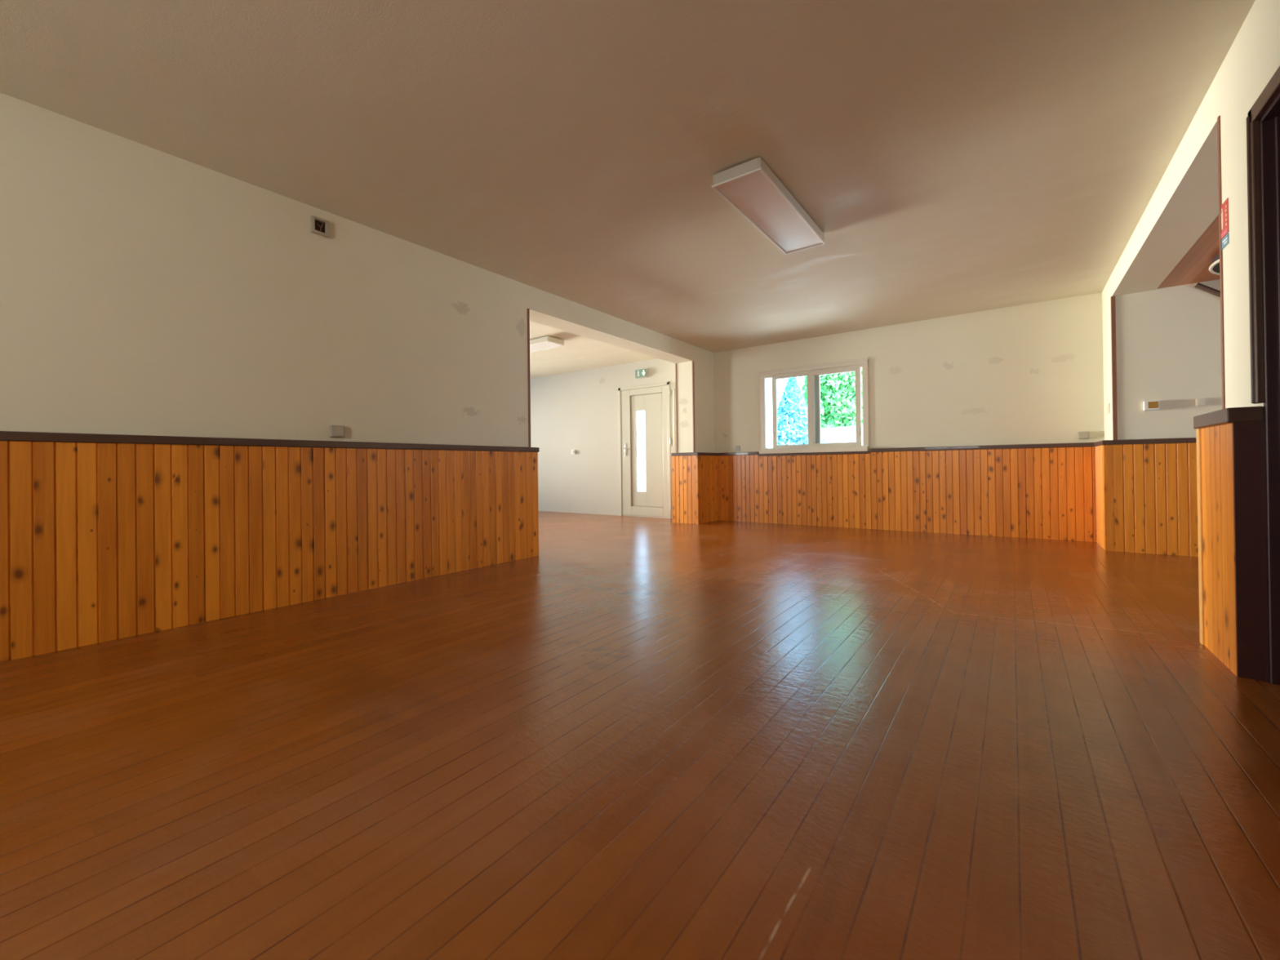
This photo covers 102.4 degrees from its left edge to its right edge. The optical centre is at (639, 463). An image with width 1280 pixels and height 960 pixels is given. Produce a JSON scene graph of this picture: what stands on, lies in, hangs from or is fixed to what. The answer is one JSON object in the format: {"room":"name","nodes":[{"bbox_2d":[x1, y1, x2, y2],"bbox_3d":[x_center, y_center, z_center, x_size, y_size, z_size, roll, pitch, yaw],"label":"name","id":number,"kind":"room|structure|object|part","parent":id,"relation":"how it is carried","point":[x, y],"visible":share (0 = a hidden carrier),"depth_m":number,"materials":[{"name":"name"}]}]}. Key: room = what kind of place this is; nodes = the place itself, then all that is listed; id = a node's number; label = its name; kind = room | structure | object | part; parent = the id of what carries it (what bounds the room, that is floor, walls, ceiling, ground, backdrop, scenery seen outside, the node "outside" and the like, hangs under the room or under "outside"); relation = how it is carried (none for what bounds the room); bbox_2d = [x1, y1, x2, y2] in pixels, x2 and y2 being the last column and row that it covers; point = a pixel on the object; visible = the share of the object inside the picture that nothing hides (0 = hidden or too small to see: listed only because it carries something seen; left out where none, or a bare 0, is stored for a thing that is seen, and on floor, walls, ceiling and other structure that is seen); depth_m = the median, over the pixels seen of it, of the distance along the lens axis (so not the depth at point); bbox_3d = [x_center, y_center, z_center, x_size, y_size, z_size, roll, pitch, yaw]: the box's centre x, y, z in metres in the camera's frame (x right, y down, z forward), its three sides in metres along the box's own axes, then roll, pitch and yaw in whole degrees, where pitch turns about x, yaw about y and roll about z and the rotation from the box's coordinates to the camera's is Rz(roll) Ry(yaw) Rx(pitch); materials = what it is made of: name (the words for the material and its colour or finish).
{"room":"community hall","nodes":[
{"label":"community hall","id":0,"kind":"room"},
{"bbox_2d":[0,92,715,453],"bbox_3d":[-1.717,-0.421,4.359,0.300,2.625,10.046,-1,0,36],"label":"wall","id":1,"kind":"structure","parent":0,"point":[144,290],"depth_m":3.09,"materials":[{"name":"beige paint"}]},
{"bbox_2d":[0,431,539,662],"bbox_3d":[-2.871,0.374,2.670,0.394,1.045,5.952,-1,0,36],"label":"wainscoting","id":2,"kind":"structure","parent":1,"relation":"attached to","point":[104,537],"depth_m":2.97,"materials":[{"name":"brown wood"}]},
{"bbox_3d":[-2.755,-0.127,2.584,0.094,0.045,5.952,-1,0,36],"label":"cap rail","id":3,"kind":"part","parent":2,"relation":"part of","materials":[{"name":"brown wood"}]},
{"bbox_2d":[310,215,328,237],"bbox_3d":[-2.167,-1.607,3.482,0.031,0.108,0.105,-1,0,36],"label":"junction box","id":4,"kind":"object","parent":1,"relation":"attached to","point":[319,226],"visible":1,"depth_m":3.48,"materials":[{"name":"grey plastic"}]},
{"bbox_2d":[329,425,344,437],"bbox_3d":[-2.090,-0.226,3.549,0.043,0.080,0.081,-1,0,36],"label":"wall socket","id":5,"kind":"object","parent":1,"relation":"attached to","point":[338,431],"visible":1,"depth_m":3.53,"materials":[{"name":"grey plastic"}]},
{"bbox_2d":[527,308,530,447],"bbox_3d":[-1.083,-0.833,4.995,0.024,1.349,0.024,-1,0,36],"label":"trim","id":6,"kind":"structure","parent":1,"relation":"attached to","point":[528,309],"depth_m":4.99,"materials":[{"name":"brown wood"}]},
{"bbox_2d":[675,363,677,453],"bbox_3d":[0.555,-0.839,7.751,0.022,1.349,0.022,-1,0,36],"label":"trim","id":7,"kind":"structure","parent":1,"relation":"attached to","point":[675,363],"depth_m":7.74,"materials":[{"name":"brown wood"}]},
{"bbox_2d":[692,360,695,452],"bbox_3d":[0.790,-0.843,7.581,0.022,1.349,0.022,-1,0,36],"label":"trim","id":8,"kind":"structure","parent":1,"relation":"attached to","point":[693,385],"depth_m":7.57,"materials":[{"name":"brown wood"}]},
{"bbox_2d":[671,452,718,524],"bbox_3d":[0.840,0.355,7.851,0.466,1.045,0.630,-1,0,36],"label":"trim","id":9,"kind":"structure","parent":1,"relation":"attached to","point":[694,474],"depth_m":7.63,"materials":[{"name":"brown wood"}]},
{"bbox_3d":[0.834,-0.145,7.853,0.466,0.045,0.630,-1,0,36],"label":"cap rail","id":10,"kind":"part","parent":9,"relation":"part of","materials":[{"name":"brown wood"}]},
{"bbox_2d":[529,358,676,518],"bbox_3d":[-2.069,-0.388,10.354,7.307,2.625,0.300,-1,0,36],"label":"wall","id":11,"kind":"structure","parent":0,"point":[578,411],"depth_m":9.41,"materials":[{"name":"white paint"}]},
{"bbox_2d":[635,368,648,378],"bbox_3d":[0.026,-1.514,8.614,0.240,0.140,0.051,-1,0,36],"label":"exit sign","id":12,"kind":"object","parent":11,"relation":"attached to","point":[642,373],"visible":1,"depth_m":8.59,"materials":[{"name":"green plastic"}]},
{"bbox_2d":[617,381,671,518],"bbox_3d":[0.083,-0.217,8.628,1.074,2.215,0.150,-1,0,36],"label":"door","id":13,"kind":"structure","parent":11,"relation":"in","point":[654,399],"depth_m":8.59,"materials":[{"name":"white paint"}]},
{"bbox_3d":[-0.215,-0.245,8.786,0.155,0.220,0.056,-1,0,36],"label":"handle","id":14,"kind":"part","parent":13,"relation":"part of","materials":[{"name":"metal"}]},
{"bbox_3d":[0.121,-0.225,8.615,0.640,1.870,0.026,-1,0,36],"label":"panel","id":15,"kind":"part","parent":13,"relation":"part of","materials":[{"name":"white paint"}]},
{"bbox_2d":[671,382,676,453],"bbox_3d":[0.538,-0.737,8.256,0.080,1.140,0.035,-1,0,36],"label":"conduit","id":16,"kind":"object","parent":11,"relation":"attached to","point":[673,448],"visible":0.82,"depth_m":8.25,"materials":[{"name":"grey plastic"}]},
{"bbox_2d":[0,0,1255,378],"bbox_3d":[-2.806,-1.818,4.958,12.482,0.200,10.346,-1,0,36],"label":"ceiling","id":17,"kind":"structure","parent":0,"point":[949,157],"depth_m":2.66,"materials":[{"name":"beige paint"}]},
{"bbox_2d":[529,336,564,352],"bbox_3d":[-1.645,-1.676,7.377,1.252,0.090,0.317,-1,0,36],"label":"ceiling light","id":18,"kind":"object","parent":17,"relation":"attached to","point":[546,342],"visible":0.55,"depth_m":7.08,"materials":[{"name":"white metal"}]},
{"bbox_2d":[529,342,559,351],"bbox_3d":[-1.645,-1.642,7.377,1.216,0.004,0.281,-1,0,36],"label":"diffuser","id":19,"kind":"object","parent":18,"relation":"attached to","point":[534,346],"depth_m":7.16,"materials":[{"name":"white plastic"}]},
{"bbox_2d":[711,156,825,254],"bbox_3d":[0.929,-1.725,3.532,0.317,0.090,1.252,-1,0,36],"label":"ceiling light","id":20,"kind":"object","parent":17,"relation":"attached to","point":[751,188],"visible":1,"depth_m":3.37,"materials":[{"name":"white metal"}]},
{"bbox_2d":[0,511,1279,959],"bbox_3d":[-1.470,0.962,4.000,15.700,0.150,10.346,-1,0,36],"label":"floor","id":21,"kind":"structure","parent":0,"point":[628,738],"depth_m":1.45,"materials":[{"name":"brown wood"}]},
{"bbox_2d":[713,292,1104,453],"bbox_3d":[3.238,-0.469,6.786,4.875,2.625,0.300,-1,0,36],"label":"wall","id":22,"kind":"structure","parent":0,"point":[1032,373],"depth_m":6.15,"materials":[{"name":"beige paint"}]},
{"bbox_2d":[735,445,740,450],"bbox_3d":[1.495,-0.239,7.856,0.075,0.078,0.014,-1,0,36],"label":"wall socket","id":23,"kind":"object","parent":22,"relation":"attached to","point":[737,447],"visible":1,"depth_m":7.85,"materials":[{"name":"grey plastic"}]},
{"bbox_2d":[758,357,869,453],"bbox_3d":[2.484,-0.767,7.316,1.575,1.235,0.485,-1,0,36],"label":"window","id":24,"kind":"structure","parent":22,"relation":"in","point":[813,372],"depth_m":7.21,"materials":[{"name":"white plastic"}]},
{"bbox_3d":[2.247,-0.755,7.412,0.693,1.054,0.036,-1,0,36],"label":"sash","id":25,"kind":"part","parent":24,"relation":"part of","materials":[{"name":"white wood"}]},
{"bbox_3d":[2.658,-0.762,7.059,0.707,1.054,0.036,-1,0,36],"label":"sash","id":26,"kind":"part","parent":24,"relation":"part of","materials":[{"name":"white wood"}]},
{"bbox_2d":[717,442,1096,542],"bbox_3d":[3.010,0.324,6.710,4.575,1.045,0.094,-1,0,36],"label":"wainscoting","id":27,"kind":"structure","parent":22,"relation":"attached to","point":[1046,491],"depth_m":6.31,"materials":[{"name":"brown wood"}]},
{"bbox_3d":[2.387,-0.140,7.160,1.535,0.032,0.094,-1,0,36],"label":"cap rail","id":28,"kind":"part","parent":27,"relation":"part of","materials":[{"name":"brown wood"}]},
{"bbox_3d":[3.004,-0.176,6.713,4.575,0.045,0.094,-1,0,36],"label":"cap rail","id":29,"kind":"part","parent":27,"relation":"part of","materials":[{"name":"brown wood"}]},
{"bbox_2d":[1078,431,1088,439],"bbox_3d":[4.737,-0.306,5.491,0.088,0.077,0.038,-1,0,36],"label":"wall socket","id":30,"kind":"object","parent":22,"relation":"attached to","point":[1082,435],"visible":1,"depth_m":5.48,"materials":[{"name":"grey plastic"}]},
{"bbox_2d":[1156,214,1219,288],"bbox_3d":[4.724,-1.819,1.970,3.218,0.405,6.346,-1,0,36],"label":"ceiling","id":31,"kind":"structure","parent":0,"point":[1193,267],"depth_m":4.09,"materials":[{"name":"brown wood"}]},
{"bbox_2d":[1208,253,1219,275],"bbox_3d":[4.848,-1.575,3.705,1.008,0.069,1.008,-1,0,36],"label":"ceiling light","id":32,"kind":"object","parent":31,"relation":"in","point":[1214,268],"visible":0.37,"depth_m":4.02,"materials":[{"name":"white plastic"}]},
{"bbox_2d":[1155,279,1222,438],"bbox_3d":[6.325,-0.415,4.149,3.218,2.420,0.946,-1,0,36],"label":"wall","id":33,"kind":"structure","parent":0,"point":[1188,331],"depth_m":4.60,"materials":[{"name":"beige paint"}]},
{"bbox_2d":[1142,400,1159,410],"bbox_3d":[4.691,-0.536,4.719,0.100,0.085,0.048,-1,0,36],"label":"emergency light","id":34,"kind":"object","parent":33,"relation":"attached to","point":[1147,405],"visible":1,"depth_m":4.71,"materials":[{"name":"white plastic"}]},
{"bbox_2d":[1113,437,1198,556],"bbox_3d":[5.777,0.278,3.907,3.238,1.045,0.094,-1,0,36],"label":"trim","id":35,"kind":"structure","parent":33,"relation":"attached to","point":[1156,478],"depth_m":4.65,"materials":[{"name":"brown wood"}]},
{"bbox_3d":[5.771,-0.222,3.909,3.238,0.045,0.094,-1,0,36],"label":"cap rail","id":36,"kind":"part","parent":35,"relation":"part of","materials":[{"name":"brown wood"}]},
{"bbox_2d":[1195,398,1204,406],"bbox_3d":[4.952,-0.546,4.545,0.053,0.067,0.023,-1,0,36],"label":"junction box","id":37,"kind":"object","parent":33,"relation":"attached to","point":[1199,402],"visible":1,"depth_m":4.54,"materials":[{"name":"white plastic"}]},
{"bbox_2d":[1194,282,1220,297],"bbox_3d":[5.013,-1.507,4.492,0.239,0.197,0.047,-1,0,36],"label":"bracket","id":38,"kind":"object","parent":33,"relation":"attached to","point":[1199,286],"visible":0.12,"depth_m":4.50,"materials":[{"name":"brown wood"}]},
{"bbox_2d":[1102,0,1279,439],"bbox_3d":[2.142,-0.481,1.377,0.300,2.625,9.746,-1,0,36],"label":"wall","id":39,"kind":"structure","parent":0,"point":[1184,202],"depth_m":2.84,"materials":[{"name":"beige paint"}]},
{"bbox_2d":[1093,440,1117,551],"bbox_3d":[4.613,0.297,5.105,0.094,1.045,0.668,-1,0,36],"label":"trim","id":40,"kind":"structure","parent":39,"relation":"attached to","point":[1104,450],"depth_m":4.86,"materials":[{"name":"brown wood"}]},
{"bbox_3d":[4.607,-0.203,5.107,0.094,0.045,0.668,-1,0,36],"label":"cap rail","id":41,"kind":"part","parent":40,"relation":"part of","materials":[{"name":"brown wood"}]},
{"bbox_2d":[1106,403,1110,413],"bbox_3d":[4.646,-0.551,5.103,0.017,0.100,0.080,-1,0,36],"label":"light switch","id":42,"kind":"object","parent":39,"relation":"attached to","point":[1108,404],"visible":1,"depth_m":5.07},
{"bbox_2d":[1110,295,1117,439],"bbox_3d":[4.504,-0.909,4.887,0.030,1.367,0.030,-1,0,36],"label":"trim","id":43,"kind":"structure","parent":39,"relation":"attached to","point":[1112,298],"depth_m":4.88,"materials":[{"name":"brown wood"}]},
{"bbox_2d":[1217,115,1225,408],"bbox_3d":[2.650,-0.899,2.336,0.020,1.367,0.020,-1,0,36],"label":"trim","id":44,"kind":"structure","parent":39,"relation":"attached to","point":[1222,329],"depth_m":2.33,"materials":[{"name":"brown wood"}]},
{"bbox_2d":[1221,197,1229,249],"bbox_3d":[2.614,-1.070,2.301,0.005,0.200,0.097,-1,0,36],"label":"safety sign","id":45,"kind":"object","parent":39,"relation":"attached to","point":[1224,206],"visible":1,"depth_m":2.29,"materials":[{"name":"red plastic"}]},
{"bbox_3d":[2.616,-0.993,2.300,0.003,0.046,0.097,-1,0,36],"label":"blue panel","id":46,"kind":"part","parent":45,"relation":"part of","materials":[{"name":"blue plastic"}]},
{"bbox_2d":[1193,406,1268,681],"bbox_3d":[2.612,0.302,2.092,0.398,1.053,0.464,-1,0,36],"label":"trim","id":47,"kind":"structure","parent":39,"relation":"attached to","point":[1230,442],"depth_m":2.02,"materials":[{"name":"brown wood"}]},
{"bbox_3d":[2.485,-0.192,2.183,0.098,0.060,0.464,-1,0,36],"label":"cap rail","id":48,"kind":"part","parent":47,"relation":"part of","materials":[{"name":"brown wood"}]},
{"bbox_2d":[1245,66,1279,684],"bbox_3d":[2.187,-0.272,1.460,0.330,2.205,1.123,-1,0,36],"label":"door","id":49,"kind":"structure","parent":39,"relation":"in","point":[1263,120],"depth_m":1.94,"materials":[{"name":"brown wood"}]},
{"label":"outside","id":50,"kind":"structure","parent":0,"visible":0},
{"bbox_3d":[19.834,1.020,27.339,80.000,0.250,52.454,-1,0,36],"label":"ground","id":51,"kind":"structure","parent":50,"visible":0},
{"bbox_2d":[636,426,862,491],"bbox_3d":[6.213,-0.013,13.683,22.000,2.010,0.250,-1,0,36],"label":"wall","id":52,"kind":"structure","parent":51,"relation":"on","point":[837,434],"depth_m":14.30,"materials":[{"name":"white paint"}]},
{"bbox_2d":[777,377,826,444],"bbox_3d":[3.792,-0.628,12.824,2.461,3.289,2.461,-1,0,-1],"label":"conifer","id":53,"kind":"object","parent":51,"relation":"on","point":[792,411],"visible":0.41,"depth_m":12.46,"materials":[{"name":"green plant"}]},
{"bbox_2d":[801,368,862,427],"bbox_3d":[6.360,-1.724,16.385,2.396,5.454,2.343,-1,0,36],"label":"leafy tree","id":54,"kind":"object","parent":51,"relation":"on","point":[837,391],"visible":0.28,"depth_m":15.58,"materials":[{"name":"green plant"}]}
]}

